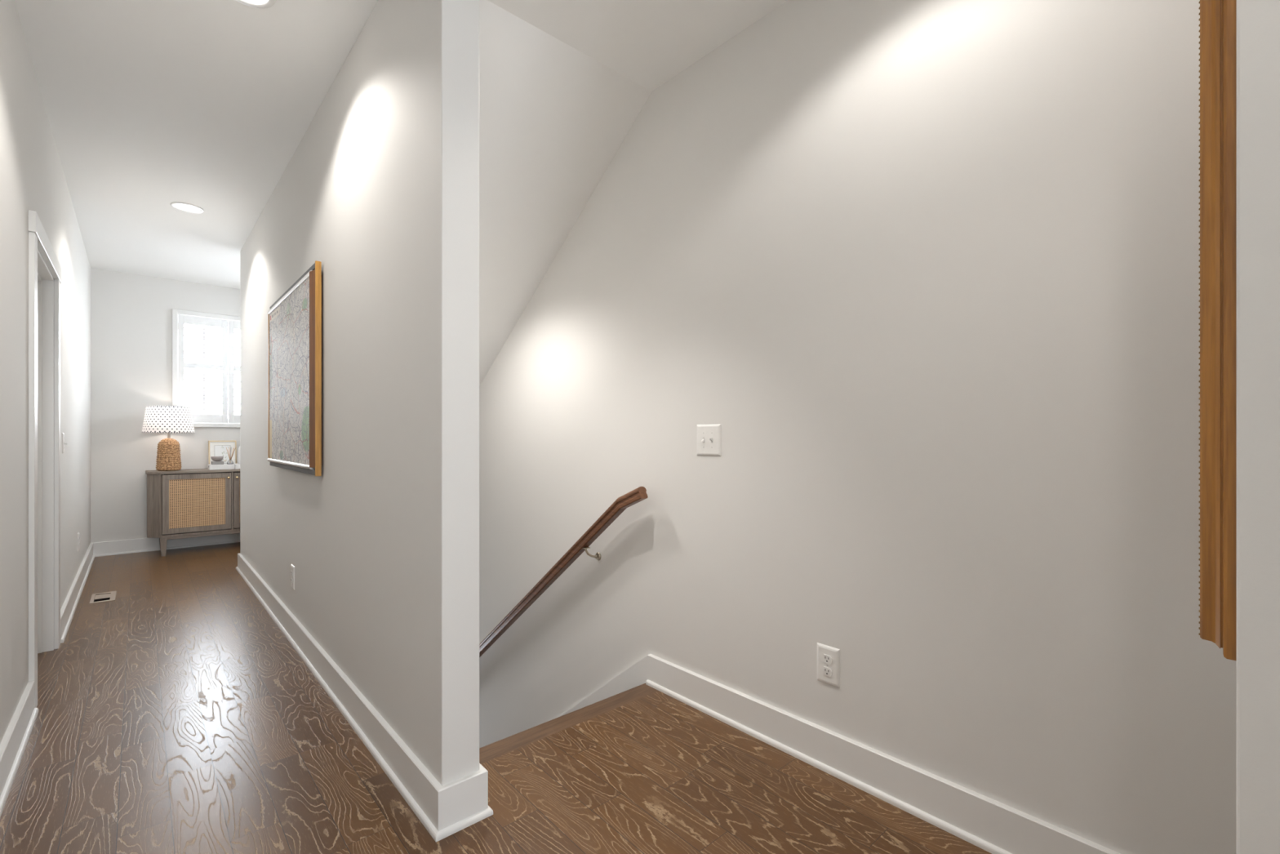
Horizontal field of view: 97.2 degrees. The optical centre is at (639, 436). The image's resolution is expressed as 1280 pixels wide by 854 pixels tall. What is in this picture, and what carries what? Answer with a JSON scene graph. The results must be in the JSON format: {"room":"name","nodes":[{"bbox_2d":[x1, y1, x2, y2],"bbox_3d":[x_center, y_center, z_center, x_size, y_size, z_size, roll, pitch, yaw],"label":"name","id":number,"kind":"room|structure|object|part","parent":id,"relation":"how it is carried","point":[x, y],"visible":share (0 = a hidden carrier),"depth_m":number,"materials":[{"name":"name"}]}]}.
{"room":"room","nodes":[
{"label":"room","id":0,"kind":"room"},
{"bbox_2d":[0,0,90,743],"bbox_3d":[-1.941,-0.127,1.551,0.160,2.944,10.337,0,0,-42],"label":"wall","id":1,"kind":"structure","parent":0,"point":[32,175],"depth_m":2.22,"materials":[{"name":"paint"}]},
{"bbox_2d":[0,680,38,817],"bbox_3d":[-0.513,1.078,0.087,0.030,0.134,6.012,0,0,-42],"label":"baseboard","id":2,"kind":"structure","parent":1,"relation":"attached to","point":[13,744],"depth_m":1.98,"materials":[{"name":"white paint"}]},
{"bbox_2d":[28,231,60,707],"bbox_3d":[-2.858,0.150,2.717,0.018,1.990,1.030,0,0,-42],"label":"trim","id":3,"kind":"structure","parent":1,"relation":"attached to","point":[33,239],"depth_m":2.35,"materials":[{"name":"white paint"}]},
{"bbox_2d":[27,209,62,283],"bbox_3d":[-2.857,-0.888,2.719,0.023,0.087,1.046,0,0,-42],"label":"trim","id":4,"kind":"structure","parent":1,"relation":"attached to","point":[45,247],"depth_m":2.58,"materials":[{"name":"white paint"}]},
{"bbox_2d":[37,248,53,653],"bbox_3d":[-2.910,0.147,2.671,0.120,1.995,0.860,0,0,-42],"label":"door","id":5,"kind":"structure","parent":1,"relation":"in","point":[45,278],"depth_m":3.00,"materials":[{"name":"white paint"}]},
{"bbox_2d":[62,432,66,453],"bbox_3d":[-3.436,0.040,3.368,0.020,0.124,0.072,0,0,-42],"label":"light switch","id":6,"kind":"object","parent":1,"relation":"attached to","point":[63,433],"visible":1,"depth_m":3.34,"materials":[{"name":"white plastic"}]},
{"bbox_3d":[-3.441,0.040,3.364,0.006,0.124,0.072,0,0,-42],"label":"plate","id":7,"kind":"part","parent":6,"relation":"part of","materials":[{"name":"white plastic"}]},
{"bbox_2d":[77,532,79,551],"bbox_3d":[-4.210,0.790,4.231,0.009,0.131,0.087,0,0,-42],"label":"wall outlet","id":8,"kind":"object","parent":1,"relation":"attached to","point":[78,536],"visible":1,"depth_m":4.21,"materials":[{"name":"white plastic"}]},
{"bbox_3d":[-4.212,0.790,4.231,0.006,0.131,0.087,0,0,-42],"label":"plate","id":9,"kind":"part","parent":8,"relation":"part of","materials":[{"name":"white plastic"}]},
{"bbox_2d":[90,267,239,542],"bbox_3d":[-4.428,-0.227,6.155,2.239,2.744,0.150,0,0,-42],"label":"wall","id":10,"kind":"structure","parent":0,"point":[131,313],"depth_m":5.55,"materials":[{"name":"paint"}]},
{"bbox_2d":[60,533,239,643],"bbox_3d":[-3.425,1.078,4.936,2.119,0.134,3.005,0,0,-42],"label":"baseboard","id":11,"kind":"structure","parent":10,"relation":"attached to","point":[68,610],"depth_m":5.44,"materials":[{"name":"white paint"}]},
{"bbox_2d":[172,308,239,427],"bbox_3d":[-4.460,-0.695,6.096,0.935,1.200,0.176,0,0,-42],"label":"window","id":12,"kind":"structure","parent":10,"relation":"in","point":[175,312],"depth_m":5.84,"materials":[{"name":"white paint"}]},
{"bbox_2d":[177,315,227,422],"bbox_3d":[-4.569,-0.691,5.902,0.415,1.102,0.100,0,0,-42],"label":"window shutter","id":13,"kind":"object","parent":12,"relation":"attached to","point":[182,319],"visible":0.88,"depth_m":5.89,"materials":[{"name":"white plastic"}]},
{"bbox_3d":[-4.538,-0.958,5.869,0.012,0.339,0.010,0,0,-42],"label":"tilt rod","id":14,"kind":"part","parent":13,"relation":"part of","materials":[{"name":"white wood"}]},
{"bbox_3d":[-4.538,-0.468,5.869,0.012,0.416,0.010,0,0,-42],"label":"tilt rod","id":15,"kind":"part","parent":13,"relation":"part of","materials":[{"name":"white wood"}]},
{"bbox_3d":[-4.420,-0.116,6.051,0.935,0.042,0.056,0,0,-42],"label":"sill","id":16,"kind":"part","parent":12,"relation":"part of","materials":[{"name":"white paint"}]},
{"bbox_2d":[228,320,239,423],"bbox_3d":[-4.256,-0.691,6.180,0.416,1.102,0.100,0,0,-42],"label":"window shutter","id":17,"kind":"object","parent":12,"relation":"attached to","point":[233,325],"visible":0.33,"depth_m":6.06,"materials":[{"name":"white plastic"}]},
{"bbox_2d":[240,0,479,785],"bbox_3d":[-1.969,1.148,3.290,0.117,5.494,4.333,0,0,-42],"label":"wall partition","id":18,"kind":"structure","parent":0,"point":[380,188],"depth_m":1.97,"materials":[{"name":"paint"}]},
{"bbox_2d":[290,564,294,589],"bbox_3d":[-1.974,0.799,3.201,0.009,0.131,0.087,0,0,-42],"label":"wall outlet","id":19,"kind":"object","parent":18,"relation":"attached to","point":[292,567],"visible":1,"depth_m":3.18,"materials":[{"name":"white plastic"}]},
{"bbox_2d":[267,260,321,475],"bbox_3d":[-1.933,-0.318,3.125,0.049,1.011,1.270,0,0,-42],"label":"framed map","id":20,"kind":"object","parent":18,"relation":"attached to","point":[295,318],"visible":1,"depth_m":2.94,"materials":[{"name":"paper"}]},
{"bbox_3d":[-1.962,-0.785,3.142,0.022,0.020,1.183,0,0,-42],"label":"silver rail","id":21,"kind":"part","parent":20,"relation":"part of","materials":[{"name":"silver metal"}]},
{"bbox_3d":[-1.962,0.150,3.142,0.022,0.020,1.183,0,0,-42],"label":"silver rail","id":22,"kind":"part","parent":20,"relation":"part of","materials":[{"name":"silver metal"}]},
{"bbox_3d":[-1.929,-0.808,3.123,0.022,0.023,1.242,0,0,-42],"label":"rail","id":23,"kind":"part","parent":20,"relation":"part of","materials":[{"name":"silver metal"}]},
{"bbox_3d":[-1.929,0.173,3.123,0.022,0.023,1.242,0,0,-42],"label":"rail","id":24,"kind":"part","parent":20,"relation":"part of","materials":[{"name":"silver metal"}]},
{"bbox_2d":[235,552,493,841],"bbox_3d":[-1.604,1.078,3.615,1.152,0.134,4.392,0,0,-42],"label":"baseboard","id":25,"kind":"structure","parent":18,"relation":"attached to","point":[449,808],"depth_m":1.93,"materials":[{"name":"white paint"}]},
{"bbox_2d":[14,0,787,288],"bbox_3d":[-1.089,-1.674,2.308,2.359,0.150,10.337,0,0,-42],"label":"ceiling","id":26,"kind":"structure","parent":0,"point":[150,105],"depth_m":2.56,"materials":[{"name":"paint"}]},
{"bbox_2d":[170,202,204,213],"bbox_3d":[-3.165,-1.596,3.944,0.185,0.006,0.185,0,0,-42],"label":"recessed light","id":27,"kind":"object","parent":26,"relation":"in","point":[187,207],"visible":1,"depth_m":3.94,"materials":[{"name":"white paint"}]},
{"bbox_2d":[235,0,275,8],"bbox_3d":[-1.408,-1.596,2.013,0.185,0.006,0.185,0,0,-42],"label":"recessed light","id":28,"kind":"object","parent":26,"relation":"in","point":[253,3],"visible":1,"depth_m":2.08,"materials":[{"name":"white"}]},
{"bbox_2d":[0,542,991,853],"bbox_3d":[-1.124,1.245,2.257,2.239,0.200,10.067,0,0,-42],"label":"floor","id":29,"kind":"structure","parent":0,"point":[175,715],"depth_m":1.93,"materials":[{"name":"brown wood"}]},
{"bbox_2d":[88,591,116,604],"bbox_3d":[-3.811,1.188,4.006,0.130,0.094,0.308,0,0,-42],"label":"floor vent","id":30,"kind":"object","parent":29,"relation":"in","point":[106,597],"visible":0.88,"depth_m":4.04,"materials":[{"name":"beige metal"}]},
{"bbox_2d":[145,468,239,556],"bbox_3d":[-4.267,0.742,5.871,1.324,0.806,0.434,0,0,-42],"label":"sideboard","id":31,"kind":"object","parent":29,"relation":"on","point":[193,502],"visible":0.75,"depth_m":5.55,"materials":[{"name":"grey wood"}]},
{"bbox_3d":[-4.554,1.056,5.391,0.054,0.178,0.054,0,0,-42],"label":"leg","id":32,"kind":"part","parent":31,"relation":"part of","materials":[{"name":"grey wood"}]},
{"bbox_2d":[142,405,195,471],"bbox_3d":[-4.641,0.023,5.555,0.403,0.632,0.403,0,0,-42],"label":"table lamp","id":33,"kind":"object","parent":31,"relation":"on","point":[157,419],"visible":1,"depth_m":5.47,"materials":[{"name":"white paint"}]},
{"bbox_3d":[-4.641,-0.163,5.555,0.403,0.260,0.403,0,0,-42],"label":"lamp shade","id":34,"kind":"part","parent":33,"relation":"part of","materials":[{"name":"white fabric"}]},
{"bbox_3d":[-4.354,0.653,5.554,0.533,0.568,0.018,0,0,-42],"label":"door","id":35,"kind":"part","parent":31,"relation":"part of","materials":[{"name":"beige wicker"}]},
{"bbox_3d":[-4.355,0.653,5.555,0.445,0.480,0.002,0,0,-42],"label":"cane panel","id":36,"kind":"part","parent":31,"relation":"part of","materials":[{"name":"beige wicker"}]},
{"bbox_2d":[164,471,237,528],"bbox_3d":[-4.277,0.653,5.883,1.052,0.568,0.010,0,0,-42],"label":"door","id":37,"kind":"structure","parent":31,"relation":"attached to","point":[218,472],"depth_m":5.69,"materials":[{"name":"beige wicker"}]},
{"bbox_2d":[207,463,234,469],"bbox_3d":[-4.336,0.314,5.836,0.206,0.050,0.225,0,0,-42],"label":"decorative box","id":38,"kind":"object","parent":31,"relation":"on","point":[210,466],"visible":0.91,"depth_m":5.76,"materials":[{"name":"white paint"}]},
{"bbox_2d":[211,461,223,464],"bbox_3d":[-4.335,0.273,5.787,0.099,0.032,0.090,0,0,-42],"label":"stone block","id":39,"kind":"object","parent":38,"relation":"on","point":[212,462],"visible":1,"depth_m":5.75,"materials":[{"name":"white stone"}]},
{"bbox_2d":[210,456,223,461],"bbox_3d":[-4.336,0.232,5.785,0.106,0.050,0.106,0,0,-42],"label":"bowl","id":40,"kind":"object","parent":39,"relation":"on","point":[213,458],"visible":1,"depth_m":5.75,"materials":[{"name":"grey ceramic"}]},
{"bbox_2d":[226,447,235,464],"bbox_3d":[-4.245,0.200,5.850,0.058,0.178,0.068,0,0,16],"label":"reed diffuser","id":41,"kind":"object","parent":38,"relation":"on","point":[230,461],"visible":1,"depth_m":5.84,"materials":[{"name":"white"}]},
{"bbox_2d":[226,459,233,464],"bbox_3d":[-4.247,0.264,5.845,0.058,0.050,0.058,0,0,-42],"label":"bottle","id":42,"kind":"object","parent":41,"relation":"attached to","point":[230,462],"depth_m":5.83,"materials":[{"name":"white"}]},
{"bbox_2d":[208,440,236,463],"bbox_3d":[-4.424,0.193,5.978,0.240,0.295,0.074,0,0,-42],"label":"framed print","id":43,"kind":"object","parent":31,"relation":"on","point":[215,448],"visible":0.53,"depth_m":5.98,"materials":[{"name":"white paper"}]},
{"bbox_3d":[-3.941,0.653,5.922,0.532,0.568,0.018,0,0,-42],"label":"door","id":44,"kind":"part","parent":31,"relation":"part of","materials":[{"name":"grey wood"}]},
{"bbox_2d":[234,462,239,469],"bbox_3d":[-4.179,0.314,5.976,0.206,0.050,0.225,0,0,-42],"label":"decorative box","id":45,"kind":"object","parent":31,"relation":"on","point":[236,465],"visible":0.2,"depth_m":5.84,"materials":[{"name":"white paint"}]},
{"bbox_2d":[237,445,239,463],"bbox_3d":[-4.187,0.193,5.938,0.076,0.192,0.076,0,0,-42],"label":"vase","id":46,"kind":"object","parent":45,"relation":"on","point":[238,451],"visible":0.18,"depth_m":5.90,"materials":[{"name":"white ceramic"}]},
{"bbox_3d":[-3.941,0.653,5.922,0.444,0.480,0.002,0,0,-42],"label":"cane panel","id":47,"kind":"part","parent":31,"relation":"part of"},
{"bbox_2d":[479,683,657,764],"bbox_3d":[-0.305,1.158,2.264,1.006,0.026,0.105,0,0,-42],"label":"trim","id":48,"kind":"structure","parent":29,"relation":"attached to","point":[497,748],"depth_m":2.25,"materials":[{"name":"brown wood"}]},
{"bbox_2d":[479,0,651,386],"bbox_3d":[-1.610,-0.306,3.732,1.006,2.887,3.882,0,0,-42],"label":"ceiling","id":49,"kind":"structure","parent":0,"point":[553,117],"depth_m":2.66,"materials":[{"name":"paint"}]},
{"bbox_2d":[479,0,1235,853],"bbox_3d":[-1.066,1.148,3.967,0.120,5.494,7.587,0,0,-42],"label":"wall","id":50,"kind":"structure","parent":0,"point":[927,275],"depth_m":1.76,"materials":[{"name":"paint"}]},
{"bbox_2d":[479,486,648,657],"bbox_3d":[-1.002,1.393,3.730,0.098,2.330,3.130,0,0,-42],"label":"handrail","id":51,"kind":"object","parent":50,"relation":"attached to","point":[639,494],"visible":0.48,"depth_m":2.95,"materials":[{"name":"brown wood"}]},
{"bbox_3d":[-0.038,0.283,2.609,0.049,0.112,0.174,0,0,-42],"label":"rail","id":52,"kind":"part","parent":51,"relation":"part of","materials":[{"name":"brown wood"}]},
{"bbox_2d":[560,654,648,715],"bbox_3d":[-1.045,2.430,3.840,0.017,2.839,3.272,0,0,-42],"label":"trim","id":53,"kind":"structure","parent":50,"relation":"attached to","point":[636,675],"depth_m":2.75,"materials":[{"name":"white paint"}]},
{"bbox_2d":[697,424,720,456],"bbox_3d":[0.280,0.016,2.348,0.020,0.131,0.133,0,0,-42],"label":"light switch","id":54,"kind":"object","parent":50,"relation":"attached to","point":[708,436],"visible":1,"depth_m":2.35,"materials":[{"name":"white plastic"}]},
{"bbox_2d":[817,642,839,688],"bbox_3d":[0.646,0.789,1.944,0.009,0.131,0.087,0,0,-42],"label":"wall outlet","id":55,"kind":"object","parent":50,"relation":"attached to","point":[828,657],"visible":1,"depth_m":1.94,"materials":[{"name":"white plastic"}]},
{"bbox_2d":[822,666,831,676],"bbox_3d":[0.644,0.810,1.942,0.003,0.028,0.037,0,0,-42],"label":"receptacle","id":56,"kind":"object","parent":55,"relation":"attached to","point":[826,670],"depth_m":1.94,"materials":[{"name":"white plastic"}]},
{"bbox_2d":[822,653,831,664],"bbox_3d":[0.644,0.767,1.942,0.003,0.028,0.037,0,0,-42],"label":"receptacle","id":57,"kind":"object","parent":55,"relation":"attached to","point":[826,658],"depth_m":1.94,"materials":[{"name":"white plastic"}]},
{"bbox_2d":[645,653,1120,853],"bbox_3d":[0.668,1.078,1.904,0.030,0.134,1.896,0,0,-42],"label":"baseboard","id":58,"kind":"structure","parent":50,"relation":"attached to","point":[993,826],"depth_m":1.79,"materials":[{"name":"white paint"}]},
{"bbox_3d":[0.661,1.135,1.898,0.012,0.020,1.896,0,0,-42],"label":"shoe moulding","id":59,"kind":"part","parent":58,"relation":"part of","materials":[{"name":"white paint"}]},
{"bbox_2d":[1235,0,1279,853],"bbox_3d":[1.855,-0.227,-0.070,1.119,2.744,2.631,0,0,-42],"label":"wall","id":60,"kind":"structure","parent":0,"point":[1257,21],"depth_m":0.67,"materials":[{"name":"paint"}]},
{"bbox_2d":[1198,0,1235,660],"bbox_3d":[0.956,-0.448,0.914,0.620,1.450,0.034,0,0,-42],"label":"picture frame","id":61,"kind":"object","parent":60,"relation":"attached to","point":[1217,20],"visible":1,"depth_m":0.71,"materials":[{"name":"brown wood"}]}
]}

